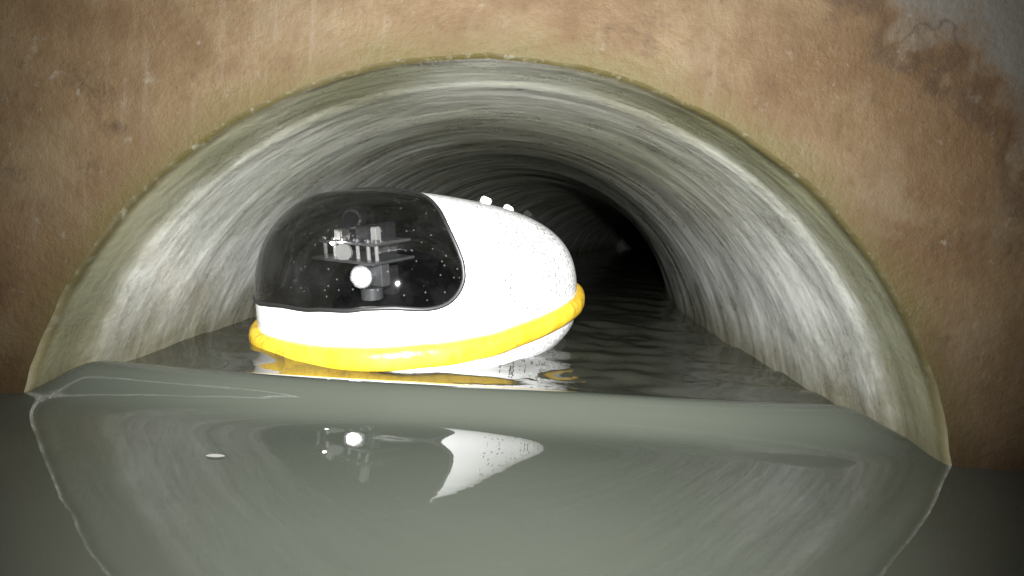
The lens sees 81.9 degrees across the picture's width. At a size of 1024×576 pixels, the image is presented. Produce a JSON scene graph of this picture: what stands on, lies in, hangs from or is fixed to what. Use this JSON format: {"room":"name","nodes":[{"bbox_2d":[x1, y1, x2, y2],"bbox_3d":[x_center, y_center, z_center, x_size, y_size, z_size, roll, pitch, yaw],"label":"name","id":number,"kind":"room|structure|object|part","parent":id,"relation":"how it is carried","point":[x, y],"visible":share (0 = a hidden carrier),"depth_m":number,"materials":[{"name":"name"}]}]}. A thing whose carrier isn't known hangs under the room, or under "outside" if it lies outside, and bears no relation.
{"room":"underground passage","nodes":[
{"label":"underground passage","id":0,"kind":"room"},
{"bbox_2d":[0,248,1023,575],"bbox_3d":[0.813,-0.213,5.618,6.788,0.070,13.630,4,6,0],"label":"water","id":1,"kind":"object","parent":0,"point":[643,442],"visible":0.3,"depth_m":0.88,"materials":[{"name":"grey liquid"}]},
{"bbox_2d":[206,454,224,456],"bbox_3d":[-0.424,0.240,0.845,0.027,0.001,0.012,4,6,0],"label":"foam fleck","id":2,"kind":"object","parent":1,"relation":"on","point":[208,455],"visible":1,"depth_m":0.84,"materials":[{"name":"white"}]},
{"bbox_2d":[255,192,576,371],"bbox_3d":[-0.249,0.001,1.829,0.796,0.569,1.007,8,7,31],"label":"shell","id":3,"kind":"object","parent":1,"relation":"on","point":[518,270],"depth_m":1.47,"materials":[{"name":"white plastic"}]},
{"bbox_2d":[254,189,461,308],"bbox_3d":[-0.456,-0.104,1.522,0.717,0.327,0.281,9,8,35],"label":"dome","id":4,"kind":"object","parent":3,"relation":"attached to","point":[346,248],"visible":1,"depth_m":1.38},
{"bbox_2d":[252,187,465,312],"bbox_3d":[-0.456,-0.105,1.522,0.724,0.334,0.288,9,8,35],"label":"seal","id":5,"kind":"object","parent":3,"relation":"attached to","point":[275,305],"visible":0.63,"depth_m":1.39,"materials":[{"name":"black rubber"}]},
{"bbox_2d":[249,283,584,371],"bbox_3d":[-0.251,0.065,1.840,0.841,0.211,1.042,9,8,34],"label":"ring","id":6,"kind":"object","parent":3,"relation":"attached to","point":[426,355],"visible":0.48,"depth_m":1.39,"materials":[{"name":"yellow plastic"}]},
{"bbox_2d":[480,196,491,204],"bbox_3d":[-0.083,-0.267,1.843,0.036,0.034,0.036,28,8,31],"label":"cap","id":7,"kind":"object","parent":3,"relation":"attached to","point":[483,199],"depth_m":1.83,"materials":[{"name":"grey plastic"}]},
{"bbox_2d":[503,204,513,210],"bbox_3d":[-0.016,-0.253,1.938,0.036,0.034,0.036,29,-4,33],"label":"cap","id":8,"kind":"object","parent":3,"relation":"attached to","point":[506,206],"depth_m":1.92,"materials":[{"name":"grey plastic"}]},
{"bbox_3d":[0.065,-0.222,1.935,0.033,0.063,0.092,7,7,26],"label":"hatch slot","id":9,"kind":"part","parent":3,"relation":"part of","materials":[{"name":"white plastic"}]},
{"bbox_2d":[0,0,1023,471],"bbox_3d":[0.002,-0.338,0.969,6.400,3.600,0.014,4,6,0],"label":"wall","id":10,"kind":"structure","parent":0,"point":[907,116],"depth_m":0.97,"materials":[{"name":"concrete"}]},
{"bbox_2d":[24,52,951,465],"bbox_3d":[1.276,-0.102,7.058,2.104,1.687,12.753,6,6,14],"label":"pipe","id":11,"kind":"object","parent":10,"relation":"attached to","point":[744,245],"visible":0.5,"depth_m":1.30,"materials":[{"name":"concrete"}]}
]}

